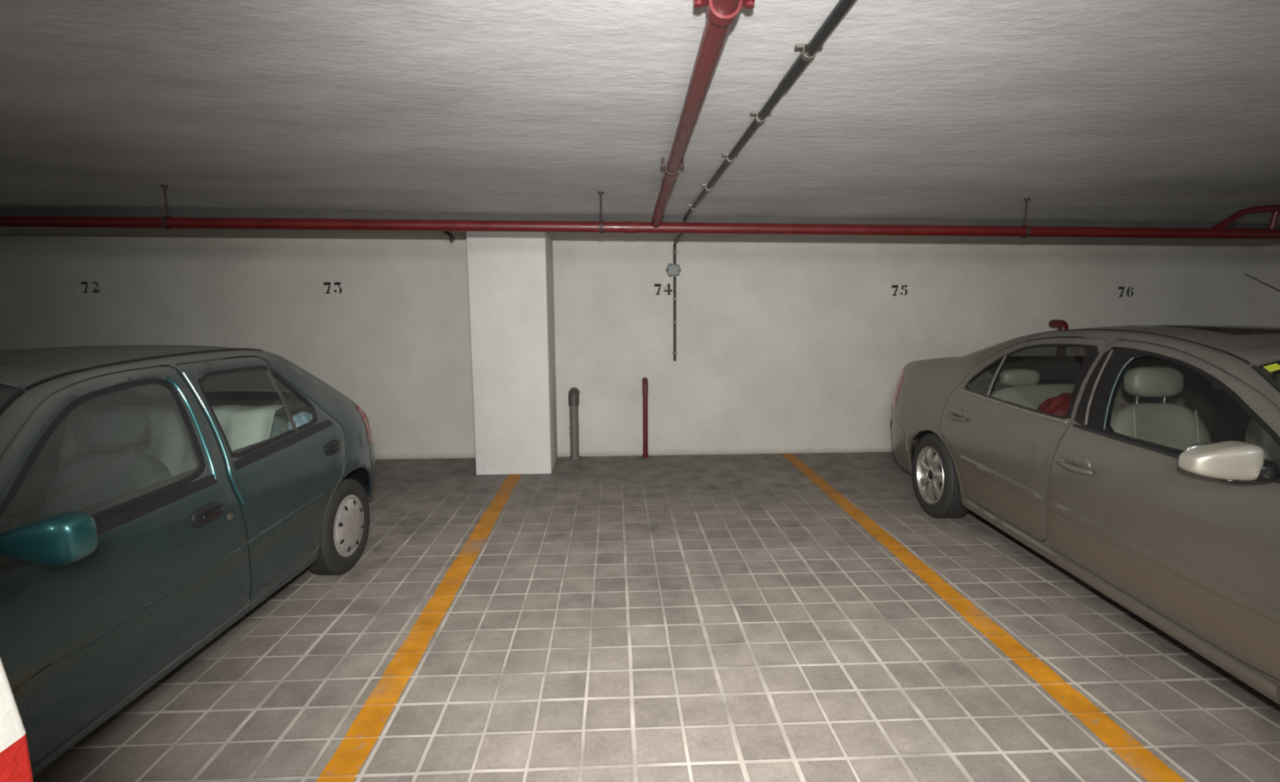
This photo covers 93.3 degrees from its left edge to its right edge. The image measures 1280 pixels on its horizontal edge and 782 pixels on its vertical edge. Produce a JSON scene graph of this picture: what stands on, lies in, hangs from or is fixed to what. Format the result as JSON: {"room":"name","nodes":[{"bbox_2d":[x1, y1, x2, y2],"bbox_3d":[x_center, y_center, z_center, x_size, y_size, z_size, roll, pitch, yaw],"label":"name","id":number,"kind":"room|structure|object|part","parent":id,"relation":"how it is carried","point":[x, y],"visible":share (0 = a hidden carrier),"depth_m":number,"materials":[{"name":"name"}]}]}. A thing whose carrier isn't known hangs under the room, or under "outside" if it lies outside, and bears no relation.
{"room":"parking garage","nodes":[
{"label":"parking garage","id":0,"kind":"room"},
{"bbox_2d":[0,235,1258,459],"bbox_3d":[-1.124,-0.598,6.355,15.900,2.600,0.200,-1,8,-2],"label":"wall","id":1,"kind":"structure","parent":0,"point":[781,348],"depth_m":6.31,"materials":[{"name":"paint"}]},
{"bbox_2d":[80,281,99,293],"bbox_3d":[-5.466,-1.033,6.008,0.171,0.108,0.003,-1,8,-2],"label":"painted number","id":2,"kind":"object","parent":1,"relation":"attached to","point":[82,282],"visible":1,"depth_m":6.01,"materials":[{"name":"paint"}]},
{"bbox_2d":[323,282,342,293],"bbox_3d":[-3.106,-1.042,6.109,0.179,0.112,0.003,-1,8,-2],"label":"painted number","id":3,"kind":"object","parent":1,"relation":"attached to","point":[325,283],"visible":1,"depth_m":6.11,"materials":[{"name":"black paint"}]},
{"bbox_2d":[653,284,671,294],"bbox_3d":[0.240,-1.053,6.252,0.188,0.112,0.003,-1,8,-2],"label":"painted number","id":4,"kind":"object","parent":1,"relation":"attached to","point":[668,290],"visible":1,"depth_m":6.25,"materials":[{"name":"black paint"}]},
{"bbox_2d":[666,263,680,276],"bbox_3d":[0.344,-1.241,6.199,0.154,0.136,0.064,-1,8,-2],"label":"junction box","id":5,"kind":"object","parent":1,"relation":"attached to","point":[672,269],"visible":1,"depth_m":6.17,"materials":[{"name":"grey plastic"}]},
{"bbox_3d":[0.345,-1.237,6.173,0.112,0.100,0.012,-1,8,-2],"label":"box lid","id":6,"kind":"part","parent":5,"relation":"part of","materials":[{"name":"grey plastic"}]},
{"bbox_2d":[671,275,678,360],"bbox_3d":[0.361,-0.749,6.282,0.068,0.874,0.037,-1,8,-2],"label":"cable conduit","id":7,"kind":"object","parent":1,"relation":"attached to","point":[674,322],"visible":1,"depth_m":6.27,"materials":[{"name":"metal"}]},
{"bbox_2d":[671,0,854,264],"bbox_3d":[0.539,-0.859,1.586,0.095,0.348,9.324,-1,8,-2],"label":"cable conduit","id":8,"kind":"object","parent":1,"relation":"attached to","point":[808,51],"visible":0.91,"depth_m":2.12,"materials":[{"name":"metal"}]},
{"bbox_2d":[891,284,907,295],"bbox_3d":[2.730,-1.059,6.359,0.174,0.110,0.003,-1,8,-2],"label":"painted number","id":9,"kind":"object","parent":1,"relation":"attached to","point":[893,286],"visible":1,"depth_m":6.36,"materials":[{"name":"black paint"}]},
{"bbox_2d":[1118,286,1133,297],"bbox_3d":[5.197,-1.062,6.466,0.173,0.108,0.003,-1,8,-2],"label":"painted number","id":10,"kind":"object","parent":1,"relation":"attached to","point":[1119,287],"visible":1,"depth_m":6.46,"materials":[{"name":"paint"}]},
{"bbox_2d":[0,0,1279,224],"bbox_3d":[-0.861,-0.934,-0.001,15.500,0.378,12.320,-1,8,-2],"label":"ceiling","id":11,"kind":"structure","parent":0,"point":[1144,111],"depth_m":2.46,"materials":[{"name":"white paint"}]},
{"bbox_2d":[0,207,1279,245],"bbox_3d":[-1.106,-1.558,5.686,15.500,0.296,0.870,-1,8,-2],"label":"ceiling beam","id":12,"kind":"structure","parent":11,"relation":"attached to","point":[4,231],"depth_m":5.52,"materials":[{"name":"paint"}]},
{"bbox_2d":[442,231,454,240],"bbox_3d":[-1.716,-1.400,5.413,0.109,0.104,0.042,-1,8,-2],"label":"pipe elbow","id":13,"kind":"object","parent":12,"relation":"attached to","point":[451,237],"visible":0.87,"depth_m":5.40,"materials":[{"name":"black plastic"}]},
{"bbox_2d":[0,184,1279,239],"bbox_3d":[-1.040,-1.233,4.192,15.501,0.375,0.171,-1,8,-2],"label":"pipe","id":14,"kind":"object","parent":11,"relation":"hanging from","point":[1219,230],"visible":1,"depth_m":4.26,"materials":[{"name":"red metal"}]},
{"bbox_3d":[-3.240,-1.297,4.129,0.040,0.210,0.038,-1,8,-2],"label":"hanger rod","id":15,"kind":"part","parent":14,"relation":"part of","materials":[{"name":"metal"}]},
{"bbox_3d":[-0.275,-1.298,4.257,0.040,0.202,0.038,-1,8,-2],"label":"hanger rod","id":16,"kind":"part","parent":14,"relation":"part of","materials":[{"name":"metal"}]},
{"bbox_3d":[2.805,-1.299,4.391,0.040,0.194,0.038,-1,8,-2],"label":"hanger rod","id":17,"kind":"part","parent":14,"relation":"part of","materials":[{"name":"metal"}]},
{"bbox_2d":[651,0,755,227],"bbox_3d":[0.250,-0.781,0.607,0.175,0.247,7.388,0,8,-2],"label":"pipe","id":18,"kind":"object","parent":11,"relation":"attached to","point":[721,13],"visible":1,"depth_m":1.95,"materials":[{"name":"red metal"}]},
{"bbox_2d":[32,451,1279,781],"bbox_3d":[-0.848,1.598,0.340,15.900,0.150,12.720,-1,8,-2],"label":"floor","id":19,"kind":"structure","parent":0,"point":[676,618],"depth_m":2.72,"materials":[{"name":"grey tile"}]},
{"bbox_2d":[0,657,33,781],"bbox_3d":[-1.080,0.301,0.519,0.520,2.375,0.540,-1,8,-2],"label":"column","id":20,"kind":"structure","parent":19,"relation":"on","point":[15,759],"depth_m":0.80,"materials":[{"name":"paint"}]},
{"bbox_2d":[0,345,375,776],"bbox_3d":[-2.469,0.573,2.240,2.017,1.391,3.962,1,8,6],"label":"car","id":21,"kind":"object","parent":19,"relation":"on","point":[116,569],"visible":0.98,"depth_m":2.34,"materials":[{"name":"green paint"}]},
{"bbox_3d":[-2.880,0.538,2.478,0.500,0.556,0.234,0,8,1],"label":"seat","id":22,"kind":"part","parent":21,"relation":"part of","materials":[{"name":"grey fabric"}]},
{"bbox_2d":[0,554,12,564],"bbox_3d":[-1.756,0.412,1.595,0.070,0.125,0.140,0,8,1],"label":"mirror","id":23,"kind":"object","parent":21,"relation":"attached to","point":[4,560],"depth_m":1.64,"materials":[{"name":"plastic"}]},
{"bbox_3d":[-2.529,-0.043,1.931,1.084,0.078,0.037,0,8,1],"label":"windscreen moulding","id":24,"kind":"part","parent":21,"relation":"part of","materials":[{"name":"black rubber"}]},
{"bbox_3d":[-1.894,0.227,1.635,0.021,0.381,0.652,-2,8,-12],"label":"windscreen moulding","id":25,"kind":"part","parent":21,"relation":"part of","materials":[{"name":"rubber"}]},
{"bbox_3d":[-3.194,0.557,2.944,0.040,0.600,0.660,0,8,1],"label":"door trim panel","id":26,"kind":"part","parent":21,"relation":"part of","materials":[{"name":"black plastic"}]},
{"bbox_3d":[-3.316,0.319,3.368,0.024,0.070,0.159,0,8,1],"label":"door handle","id":27,"kind":"part","parent":21,"relation":"part of","materials":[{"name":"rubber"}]},
{"bbox_3d":[-3.208,0.362,3.043,0.242,1.065,0.960,0,8,1],"label":"door","id":28,"kind":"part","parent":21,"relation":"part of","materials":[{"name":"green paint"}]},
{"bbox_3d":[-2.231,0.248,2.491,0.015,0.110,0.014,0,8,1],"label":"headrest post","id":29,"kind":"part","parent":21,"relation":"part of","materials":[{"name":"metal"}]},
{"bbox_3d":[-2.160,0.536,2.469,0.500,0.556,0.234,0,8,1],"label":"seat","id":30,"kind":"part","parent":21,"relation":"part of","materials":[{"name":"grey fabric"}]},
{"bbox_3d":[-1.833,0.503,2.039,0.245,1.086,1.187,0,8,1],"label":"door","id":31,"kind":"part","parent":21,"relation":"part of","materials":[{"name":"green paint"}]},
{"bbox_3d":[-2.091,0.247,2.489,0.015,0.110,0.014,0,8,1],"label":"headrest post","id":32,"kind":"part","parent":21,"relation":"part of","materials":[{"name":"metal"}]},
{"bbox_3d":[-1.845,0.692,2.043,0.040,0.600,1.050,0,8,1],"label":"door trim panel","id":33,"kind":"part","parent":21,"relation":"part of","materials":[{"name":"plastic"}]},
{"bbox_3d":[-1.982,-0.120,2.549,0.030,0.071,1.233,0,8,0],"label":"roof moulding","id":34,"kind":"part","parent":21,"relation":"part of","materials":[{"name":"metal"}]},
{"bbox_2d":[58,404,290,476],"bbox_3d":[-2.511,0.314,3.281,1.122,0.446,0.371,0,8,1],"label":"cloth","id":35,"kind":"object","parent":21,"relation":"in","point":[168,442],"visible":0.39,"depth_m":3.21,"materials":[{"name":"grey cloth"}]},
{"bbox_3d":[-1.760,1.009,2.400,0.036,0.048,1.735,0,8,1],"label":"sill panel","id":36,"kind":"part","parent":21,"relation":"part of","materials":[{"name":"green paint"}]},
{"bbox_3d":[-1.710,0.487,2.387,0.024,0.073,0.163,0,8,1],"label":"door handle","id":37,"kind":"part","parent":21,"relation":"part of","materials":[{"name":"rubber"}]},
{"bbox_3d":[-1.699,0.489,2.407,0.020,0.036,0.115,0,8,1],"label":"handle lever","id":38,"kind":"part","parent":21,"relation":"part of","materials":[{"name":"black plastic"}]},
{"bbox_3d":[-1.834,0.553,2.927,0.040,0.600,0.660,0,8,1],"label":"door trim panel","id":39,"kind":"part","parent":21,"relation":"part of","materials":[{"name":"plastic"}]},
{"bbox_3d":[-1.819,0.358,3.025,0.242,1.065,0.960,0,8,1],"label":"door","id":40,"kind":"part","parent":21,"relation":"part of","materials":[{"name":"green paint"}]},
{"bbox_3d":[-2.509,0.419,3.351,1.160,0.617,0.231,0,8,1],"label":"seat","id":41,"kind":"part","parent":21,"relation":"part of","materials":[{"name":"grey fabric"}]},
{"bbox_2d":[287,411,312,431],"bbox_3d":[-1.866,0.213,3.354,0.114,0.198,0.224,0,8,1],"label":"plastic bag","id":42,"kind":"object","parent":21,"relation":"in","point":[303,417],"visible":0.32,"depth_m":3.29,"materials":[{"name":"blue plastic"}]},
{"bbox_3d":[-1.703,0.314,3.348,0.024,0.070,0.159,0,8,1],"label":"door handle","id":43,"kind":"part","parent":21,"relation":"part of","materials":[{"name":"rubber"}]},
{"bbox_3d":[-1.692,0.316,3.363,0.020,0.034,0.111,0,8,1],"label":"handle lever","id":44,"kind":"part","parent":21,"relation":"part of","materials":[{"name":"black plastic"}]},
{"bbox_2d":[355,403,373,444],"bbox_3d":[-1.837,0.205,3.911,0.323,0.316,0.176,5,9,36],"label":"tail lamp","id":45,"kind":"object","parent":21,"relation":"on","point":[364,420],"depth_m":3.80,"materials":[{"name":"red plastic"}]},
{"bbox_2d":[315,474,521,781],"bbox_3d":[-1.068,1.142,3.163,0.145,0.001,5.252,-1,8,-2],"label":"parking line","id":46,"kind":"object","parent":19,"relation":"on","point":[349,757],"visible":1,"depth_m":2.69,"materials":[{"name":"yellow paint"}]},
{"bbox_2d":[466,231,557,475],"bbox_3d":[-1.225,-0.373,5.954,0.713,2.262,0.685,-1,8,-2],"label":"pillar","id":47,"kind":"structure","parent":19,"relation":"on","point":[510,274],"depth_m":5.62,"materials":[{"name":"paint"}]},
{"bbox_2d":[568,386,580,460],"bbox_3d":[-0.686,0.341,6.320,0.112,0.745,0.176,-1,8,-2],"label":"drain pipe","id":48,"kind":"object","parent":19,"relation":"on","point":[574,393],"visible":1,"depth_m":6.25,"materials":[{"name":"grey plastic"}]},
{"bbox_2d":[641,377,648,457],"bbox_3d":[0.055,0.280,6.374,0.063,0.845,0.117,-1,8,-2],"label":"riser pipe","id":49,"kind":"object","parent":19,"relation":"on","point":[645,381],"visible":1,"depth_m":6.33,"materials":[{"name":"red metal"}]},
{"bbox_2d":[781,453,1186,781],"bbox_3d":[1.680,1.069,3.605,0.192,0.001,5.910,-1,8,-2],"label":"parking line","id":50,"kind":"object","parent":19,"relation":"on","point":[1142,761],"visible":1,"depth_m":2.67,"materials":[{"name":"yellow paint"}]},
{"bbox_2d":[1048,319,1068,355],"bbox_3d":[4.433,-0.047,6.468,0.098,1.425,0.219,-1,8,-2],"label":"riser pipe","id":51,"kind":"object","parent":19,"relation":"on","point":[1054,323],"visible":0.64,"depth_m":6.33,"materials":[{"name":"red metal"}]},
{"bbox_2d":[890,273,1279,704],"bbox_3d":[2.953,0.280,3.005,2.206,1.715,5.231,-1,8,-3],"label":"car","id":52,"kind":"object","parent":19,"relation":"on","point":[1157,489],"visible":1,"depth_m":2.90,"materials":[{"name":"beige metal"}]},
{"bbox_2d":[892,368,904,408],"bbox_3d":[2.356,-0.040,5.312,0.647,0.357,0.218,-7,10,-40],"label":"tail lamp","id":53,"kind":"object","parent":52,"relation":"attached to","point":[900,380],"depth_m":5.10,"materials":[{"name":"red plastic"}]},
{"bbox_3d":[2.112,0.181,4.038,0.049,0.030,0.212,0,8,1],"label":"door handle","id":54,"kind":"part","parent":52,"relation":"part of","materials":[{"name":"silver metal"}]},
{"bbox_3d":[3.037,-0.060,5.057,1.382,0.529,0.937,0,8,1],"label":"boot lid","id":55,"kind":"part","parent":52,"relation":"part of","materials":[{"name":"silver metal"}]},
{"bbox_3d":[2.175,0.075,3.586,0.021,0.034,1.047,0,8,1],"label":"belt moulding","id":56,"kind":"part","parent":52,"relation":"part of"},
{"bbox_3d":[2.295,0.205,3.672,0.348,1.080,1.231,0,8,1],"label":"door","id":57,"kind":"part","parent":52,"relation":"part of","materials":[{"name":"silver metal"}]},
{"bbox_2d":[968,363,1123,394],"bbox_3d":[3.030,-0.064,4.357,1.240,0.235,0.425,0,8,1],"label":"shelf","id":58,"kind":"object","parent":52,"relation":"attached to","point":[1049,373],"depth_m":4.55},
{"bbox_2d":[1036,392,1072,416],"bbox_3d":[2.666,0.238,3.762,0.358,0.451,0.331,0,8,1],"label":"bag","id":59,"kind":"object","parent":52,"relation":"on","point":[1059,406],"visible":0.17,"depth_m":3.70,"materials":[{"name":"fabric"}]},
{"bbox_3d":[2.095,0.374,2.914,0.049,0.030,0.212,0,8,1],"label":"door handle","id":60,"kind":"part","parent":52,"relation":"part of","materials":[{"name":"silver metal"}]},
{"bbox_3d":[3.028,0.250,4.104,1.360,0.593,0.273,0,8,1],"label":"seat","id":61,"kind":"part","parent":52,"relation":"part of","materials":[{"name":"beige leather"}]},
{"bbox_3d":[2.161,0.880,3.045,0.061,0.078,2.045,0,8,1],"label":"sill panel","id":62,"kind":"part","parent":52,"relation":"part of","materials":[{"name":"silver metal"}]},
{"bbox_3d":[2.567,0.055,3.122,0.015,0.110,0.014,0,8,1],"label":"headrest post","id":63,"kind":"part","parent":52,"relation":"part of","materials":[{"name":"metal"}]},
{"bbox_3d":[2.253,0.564,2.570,0.040,0.635,1.000,0,8,1],"label":"door trim panel","id":64,"kind":"part","parent":52,"relation":"part of","materials":[{"name":"plastic"}]},
{"bbox_3d":[2.638,0.365,3.098,0.540,0.600,0.242,0,8,1],"label":"seat","id":65,"kind":"part","parent":52,"relation":"part of","materials":[{"name":"beige leather"}]},
{"bbox_3d":[2.284,0.367,2.508,0.349,1.091,1.345,0,8,1],"label":"door","id":66,"kind":"part","parent":52,"relation":"part of","materials":[{"name":"silver metal"}]},
{"bbox_3d":[2.707,0.054,3.121,0.015,0.110,0.014,0,8,1],"label":"headrest post","id":67,"kind":"part","parent":52,"relation":"part of","materials":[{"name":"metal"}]},
{"bbox_3d":[2.156,0.247,2.467,0.026,0.030,1.098,0,8,1],"label":"belt moulding","id":68,"kind":"part","parent":52,"relation":"part of","materials":[{"name":"rubber"}]},
{"bbox_3d":[3.752,0.200,3.657,0.348,1.080,1.231,0,8,1],"label":"door","id":69,"kind":"part","parent":52,"relation":"part of","materials":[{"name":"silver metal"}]},
{"bbox_3d":[3.783,0.409,3.553,0.040,0.625,0.880,0,8,1],"label":"door trim panel","id":70,"kind":"part","parent":52,"relation":"part of","materials":[{"name":"black plastic"}]},
{"bbox_3d":[3.398,0.363,3.090,0.540,0.600,0.242,0,8,1],"label":"seat","id":71,"kind":"part","parent":52,"relation":"part of","materials":[{"name":"beige leather"}]},
{"bbox_3d":[3.009,-0.141,2.359,1.120,0.087,0.044,0,8,1],"label":"windscreen moulding","id":72,"kind":"part","parent":52,"relation":"part of","materials":[{"name":"metal"}]},
{"bbox_2d":[955,408,965,417],"bbox_3d":[2.142,0.162,4.030,0.032,0.084,0.119,0,8,1],"label":"door handle","id":73,"kind":"object","parent":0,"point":[961,413],"depth_m":4.01,"materials":[{"name":"metal"}]},
{"bbox_2d":[1072,455,1089,470],"bbox_3d":[2.125,0.354,2.906,0.032,0.084,0.119,0,8,1],"label":"door handle","id":74,"kind":"object","parent":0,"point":[1082,462],"depth_m":2.89,"materials":[{"name":"metal"}]},
{"bbox_2d":[1248,244,1279,377],"bbox_3d":[6.988,0.153,0.485,0.200,2.600,12.320,-1,8,-2],"label":"wall","id":75,"kind":"structure","parent":0,"point":[1265,303],"depth_m":6.38,"materials":[{"name":"paint"}]}
]}

